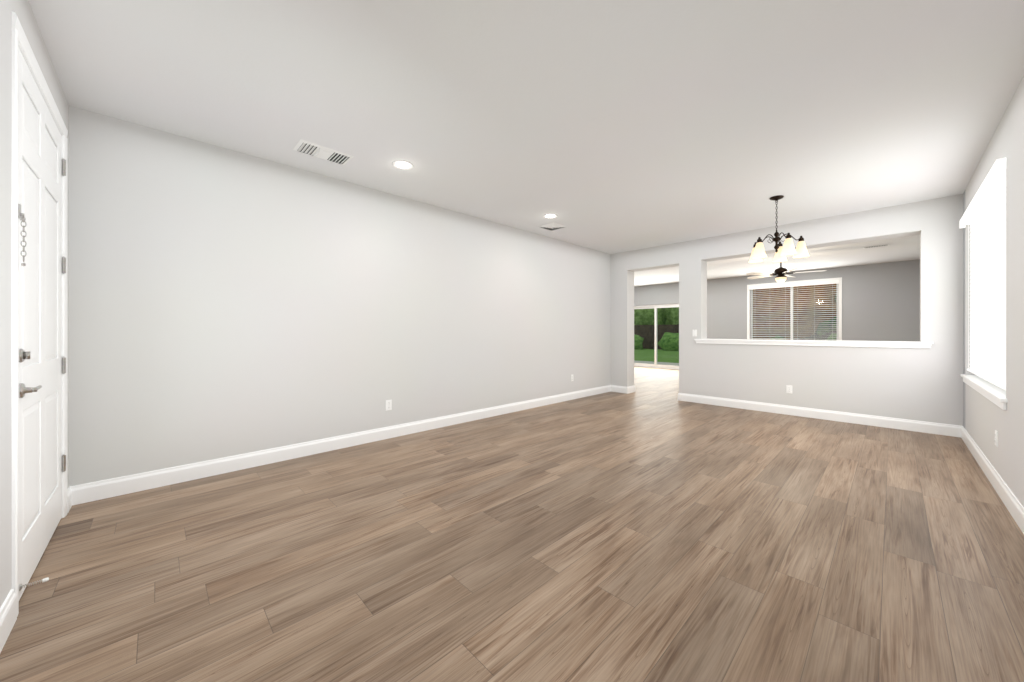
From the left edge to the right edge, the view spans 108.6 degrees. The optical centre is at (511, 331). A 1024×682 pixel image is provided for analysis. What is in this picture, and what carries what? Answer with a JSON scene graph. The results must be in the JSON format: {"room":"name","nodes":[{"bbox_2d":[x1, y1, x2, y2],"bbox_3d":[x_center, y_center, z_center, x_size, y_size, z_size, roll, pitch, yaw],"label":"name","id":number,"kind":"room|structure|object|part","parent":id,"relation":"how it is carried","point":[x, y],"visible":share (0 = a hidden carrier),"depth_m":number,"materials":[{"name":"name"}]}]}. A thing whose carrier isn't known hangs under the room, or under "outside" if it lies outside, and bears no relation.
{"room":"empty living room","nodes":[
{"label":"empty living room","id":0,"kind":"room"},
{"bbox_2d":[0,0,68,607],"bbox_3d":[-1.482,-0.180,0.814,0.140,2.740,4.610,0,0,-44],"label":"wall","id":1,"kind":"structure","parent":0,"point":[22,10],"depth_m":1.49,"materials":[{"name":"paint"}]},
{"bbox_2d":[0,589,16,652],"bbox_3d":[-0.999,1.125,0.426,0.015,0.130,3.042,0,0,-44],"label":"baseboard","id":2,"kind":"structure","parent":1,"relation":"attached to","point":[8,610],"depth_m":1.44,"materials":[{"name":"white wood"}]},
{"bbox_2d":[12,11,67,615],"bbox_3d":[-2.541,-0.069,1.918,0.153,2.517,1.225,0,0,-44],"label":"door frame","id":3,"kind":"structure","parent":1,"relation":"attached to","point":[19,36],"depth_m":1.54,"materials":[{"name":"white wood"}]},
{"bbox_2d":[19,49,65,599],"bbox_3d":[-2.498,-0.033,1.966,0.096,2.434,1.081,0,0,-44],"label":"entry door","id":4,"kind":"structure","parent":1,"relation":"in","point":[40,346],"depth_m":1.90,"materials":[{"name":"white wood"}]},
{"bbox_2d":[18,204,26,265],"bbox_3d":[-2.141,-0.409,1.617,0.035,0.261,0.180,0,0,-44],"label":"chain","id":5,"kind":"object","parent":4,"relation":"attached to","point":[21,216],"depth_m":1.56,"materials":[{"name":"silver metal"}]},
{"bbox_3d":[-2.183,0.183,1.647,0.086,0.219,0.186,0,0,-44],"label":"handle","id":6,"kind":"part","parent":4,"relation":"part of","materials":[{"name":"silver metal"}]},
{"bbox_2d":[19,578,48,590],"bbox_3d":[-2.138,1.125,1.647,0.082,0.027,0.028,0,0,-44],"label":"door stop","id":7,"kind":"object","parent":4,"relation":"attached to","point":[35,582],"visible":1,"depth_m":1.64,"materials":[{"name":"silver metal"}]},
{"bbox_3d":[-2.877,-0.105,2.339,0.054,2.003,0.017,0,0,-44],"label":"entry door hinge","id":8,"kind":"part","parent":4,"relation":"part of","materials":[{"name":"silver metal"}]},
{"bbox_2d":[69,106,610,486],"bbox_3d":[-0.631,-0.180,4.940,7.100,2.740,0.140,0,0,-44],"label":"wall","id":9,"kind":"structure","parent":0,"point":[224,302],"depth_m":3.37,"materials":[{"name":"paint"}]},
{"bbox_2d":[67,385,611,508],"bbox_3d":[-0.526,1.125,4.933,6.960,0.130,0.015,0,0,-44],"label":"baseboard","id":10,"kind":"structure","parent":9,"relation":"attached to","point":[146,481],"depth_m":3.35,"materials":[{"name":"white wood"}]},
{"bbox_2d":[386,400,391,410],"bbox_3d":[-1.377,0.820,4.115,0.070,0.115,0.009,0,0,-44],"label":"electrical outlet","id":11,"kind":"object","parent":9,"relation":"attached to","point":[388,404],"visible":1,"depth_m":4.11,"materials":[{"name":"white plastic"}]},
{"bbox_2d":[0,366,1023,681],"bbox_3d":[1.654,1.250,6.447,12.480,0.120,8.350,0,0,-44],"label":"floor","id":12,"kind":"structure","parent":0,"point":[652,528],"depth_m":1.90,"materials":[{"name":"brown wood"}]},
{"bbox_2d":[28,0,1023,286],"bbox_3d":[1.654,-1.610,6.447,12.480,0.120,8.350,0,0,-44],"label":"ceiling","id":13,"kind":"structure","parent":0,"point":[612,126],"depth_m":2.43,"materials":[{"name":"paint"}]},
{"bbox_2d":[293,139,353,164],"bbox_3d":[-1.633,-1.544,3.192,0.420,0.013,0.245,0,0,-44],"label":"ceiling vent","id":14,"kind":"object","parent":13,"relation":"in","point":[319,151],"visible":1,"depth_m":3.16,"materials":[{"name":"white metal"}]},
{"bbox_2d":[392,160,412,169],"bbox_3d":[-1.010,-1.546,3.412,0.188,0.008,0.188,0,0,-44],"label":"recessed light","id":15,"kind":"object","parent":13,"relation":"in","point":[403,164],"visible":1,"depth_m":3.40,"materials":[{"name":"white glass"}]},
{"bbox_2d":[543,214,556,217],"bbox_3d":[0.512,-1.546,4.916,0.188,0.008,0.188,0,0,-44],"label":"recessed light","id":16,"kind":"object","parent":13,"relation":"in","point":[550,215],"visible":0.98,"depth_m":4.91,"materials":[{"name":"white"}]},
{"bbox_2d":[538,222,566,230],"bbox_3d":[0.594,-1.538,5.414,0.300,0.024,0.300,0,0,-44],"label":"ceiling vent","id":17,"kind":"object","parent":13,"relation":"in","point":[552,226],"visible":1,"depth_m":5.37,"materials":[{"name":"white"}]},
{"bbox_2d":[748,195,809,262],"bbox_3d":[3.061,-1.196,4.256,0.567,0.708,0.583,0,0,-44],"label":"chandelier","id":18,"kind":"object","parent":13,"relation":"hanging from","point":[758,254],"visible":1,"depth_m":4.18,"materials":[{"name":"white glass"}]},
{"bbox_2d":[746,262,826,281],"bbox_3d":[5.449,-1.270,7.406,1.322,0.560,1.344,0,0,-44],"label":"ceiling fan","id":19,"kind":"object","parent":13,"relation":"hanging from","point":[781,272],"visible":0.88,"depth_m":7.35,"materials":[{"name":"brown metal"}]},
{"bbox_2d":[863,244,888,248],"bbox_3d":[6.591,-1.546,6.663,0.150,0.007,0.340,0,0,-44],"label":"ceiling vent","id":20,"kind":"object","parent":13,"relation":"in","point":[876,246],"visible":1,"depth_m":6.66,"materials":[{"name":"white metal"}]},
{"bbox_2d":[634,308,669,324],"bbox_3d":[12.803,-4.110,34.571,9.200,10.842,7.180,0,0,-44],"label":"tree","id":21,"kind":"object","parent":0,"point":[647,320],"depth_m":31.69,"materials":[{"name":"green plant"}]},
{"bbox_2d":[634,260,919,340],"bbox_3d":[6.042,-0.180,10.785,0.140,2.740,8.210,0,0,-44],"label":"wall","id":22,"kind":"structure","parent":0,"point":[880,301],"depth_m":8.62,"materials":[{"name":"grey paint"}]},
{"bbox_2d":[634,303,678,369],"bbox_3d":[4.728,0.150,12.143,0.102,2.080,1.950,0,0,-44],"label":"window","id":23,"kind":"structure","parent":22,"relation":"in","point":[655,364],"depth_m":12.11,"materials":[{"name":"white plastic"}]},
{"bbox_2d":[747,277,841,339],"bbox_3d":[7.231,-0.472,9.522,0.165,1.655,2.000,0,0,-44],"label":"window","id":24,"kind":"structure","parent":22,"relation":"in","point":[791,312],"depth_m":9.52,"materials":[{"name":"white plastic"}]},
{"bbox_2d":[749,280,838,339],"bbox_3d":[7.209,-0.504,9.501,0.103,1.474,1.852,0,0,-44],"label":"window blinds","id":25,"kind":"object","parent":24,"relation":"attached to","point":[796,284],"visible":0.9,"depth_m":9.54,"materials":[{"name":"white plastic"}]},
{"bbox_2d":[611,194,962,425],"bbox_3d":[2.325,-0.180,7.192,0.280,2.740,8.210,0,0,-44],"label":"wall","id":26,"kind":"structure","parent":0,"point":[922,384],"depth_m":4.95,"materials":[{"name":"paint"}]},
{"bbox_2d":[591,385,634,392],"bbox_3d":[1.066,1.125,8.705,0.015,0.130,3.945,0,0,-44],"label":"baseboard","id":27,"kind":"structure","parent":26,"relation":"attached to","point":[631,389],"depth_m":7.19,"materials":[{"name":"white wood"}]},
{"bbox_2d":[612,385,627,392],"bbox_3d":[2.106,1.125,7.207,0.015,0.130,0.345,0,0,-44],"label":"baseboard","id":28,"kind":"structure","parent":26,"relation":"attached to","point":[620,389],"depth_m":7.20,"materials":[{"name":"white wood"}]},
{"bbox_2d":[786,385,791,393],"bbox_3d":[3.976,0.825,5.276,0.009,0.115,0.070,0,0,-44],"label":"electrical outlet","id":29,"kind":"object","parent":26,"relation":"attached to","point":[788,388],"visible":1,"depth_m":5.28,"materials":[{"name":"white plastic"}]},
{"bbox_2d":[694,339,932,347],"bbox_3d":[4.106,0.157,5.349,0.350,0.076,2.645,0,0,-44],"label":"sill","id":30,"kind":"structure","parent":26,"relation":"attached to","point":[887,344],"depth_m":5.03,"materials":[{"name":"white wood"}]},
{"bbox_2d":[678,393,959,436],"bbox_3d":[3.968,1.125,5.280,0.015,0.130,3.115,0,0,-44],"label":"baseboard","id":31,"kind":"structure","parent":26,"relation":"attached to","point":[879,421],"depth_m":4.92,"materials":[{"name":"white wood"}]},
{"bbox_2d":[963,76,1023,506],"bbox_3d":[4.558,-0.180,3.544,12.340,2.740,0.140,0,0,-44],"label":"wall","id":32,"kind":"structure","parent":0,"point":[984,418],"depth_m":2.49,"materials":[{"name":"paint"}]},
{"bbox_2d":[961,374,1006,409],"bbox_3d":[4.207,0.505,3.274,2.160,0.079,0.100,0,0,-44],"label":"sill","id":33,"kind":"structure","parent":32,"relation":"attached to","point":[994,394],"depth_m":3.05,"materials":[{"name":"white wood"}]},
{"bbox_2d":[976,187,1005,390],"bbox_3d":[4.262,-0.360,3.216,2.060,1.700,0.060,0,0,-44],"label":"window","id":34,"kind":"structure","parent":32,"relation":"in","point":[989,246],"depth_m":3.42,"materials":[{"name":"white glass"}]},
{"bbox_2d":[959,158,1005,389],"bbox_3d":[4.201,-0.399,3.280,2.092,1.631,0.103,0,0,-44],"label":"window blinds","id":35,"kind":"object","parent":34,"relation":"attached to","point":[988,318],"visible":0.77,"depth_m":3.16,"materials":[{"name":"white"}]},
{"bbox_2d":[960,426,1023,533],"bbox_3d":[2.570,1.125,1.730,6.960,0.130,0.015,0,0,-44],"label":"baseboard","id":36,"kind":"structure","parent":32,"relation":"attached to","point":[1013,505],"depth_m":2.73,"materials":[{"name":"white wood"}]},
{"bbox_2d":[995,430,997,446],"bbox_3d":[3.679,0.810,2.798,0.070,0.115,0.009,0,0,-44],"label":"electrical outlet","id":37,"kind":"object","parent":32,"relation":"attached to","point":[996,438],"visible":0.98,"depth_m":2.78,"materials":[{"name":"white plastic"}]},
{"label":"outside","id":38,"kind":"structure","parent":0,"visible":0},
{"bbox_2d":[634,349,678,362],"bbox_3d":[22.972,1.320,27.659,47.660,0.140,60.000,0,0,-44],"label":"lawn","id":39,"kind":"structure","parent":38,"point":[673,356],"depth_m":19.41,"materials":[{"name":"green plant"}]},
{"bbox_2d":[634,334,643,349],"label":"garden plants","id":40,"kind":"object","parent":39,"relation":"on","point":[638,340],"depth_m":25.97,"materials":[{"name":"green plant"}]},
{"bbox_2d":[634,360,678,365],"bbox_3d":[6.773,1.260,12.000,2.600,0.100,12.000,0,0,-44],"label":"patio slab","id":41,"kind":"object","parent":39,"relation":"on","point":[663,363],"depth_m":14.05,"materials":[{"name":"concrete"}]},
{"bbox_2d":[657,332,678,350],"label":"garden plants","id":42,"kind":"object","parent":39,"relation":"on","point":[666,346],"depth_m":24.20,"materials":[{"name":"green plant"}]},
{"bbox_2d":[664,307,678,324],"bbox_3d":[16.887,-3.546,32.099,7.457,11.430,8.851,0,0,-44],"label":"garden plants","id":43,"kind":"object","parent":39,"relation":"on","point":[673,314],"depth_m":30.88,"materials":[{"name":"green plant"}]},
{"bbox_2d":[634,324,836,348],"bbox_3d":[15.956,0.383,20.816,0.060,1.815,52.088,0,0,-44],"label":"fence","id":44,"kind":"object","parent":39,"relation":"on","point":[639,330],"depth_m":26.46,"materials":[{"name":"brown wood"}]},
{"bbox_2d":[753,284,836,339],"bbox_3d":[10.849,-1.450,15.814,4.248,5.554,5.070,0,0,-44],"label":"garden plants","id":45,"kind":"object","parent":39,"relation":"on","point":[785,307],"depth_m":13.86,"materials":[{"name":"green plant"}]},
{"bbox_2d":[815,292,836,335],"bbox_3d":[14.189,-2.021,15.178,5.784,6.677,5.375,0,0,-44],"label":"garden plants","id":46,"kind":"object","parent":39,"relation":"on","point":[824,325],"depth_m":15.58,"materials":[{"name":"green plant"}]},
{"bbox_2d":[827,334,836,339],"label":"garden plants","id":47,"kind":"object","parent":39,"relation":"on","point":[834,336],"depth_m":18.49,"materials":[{"name":"green plant"}]}
]}

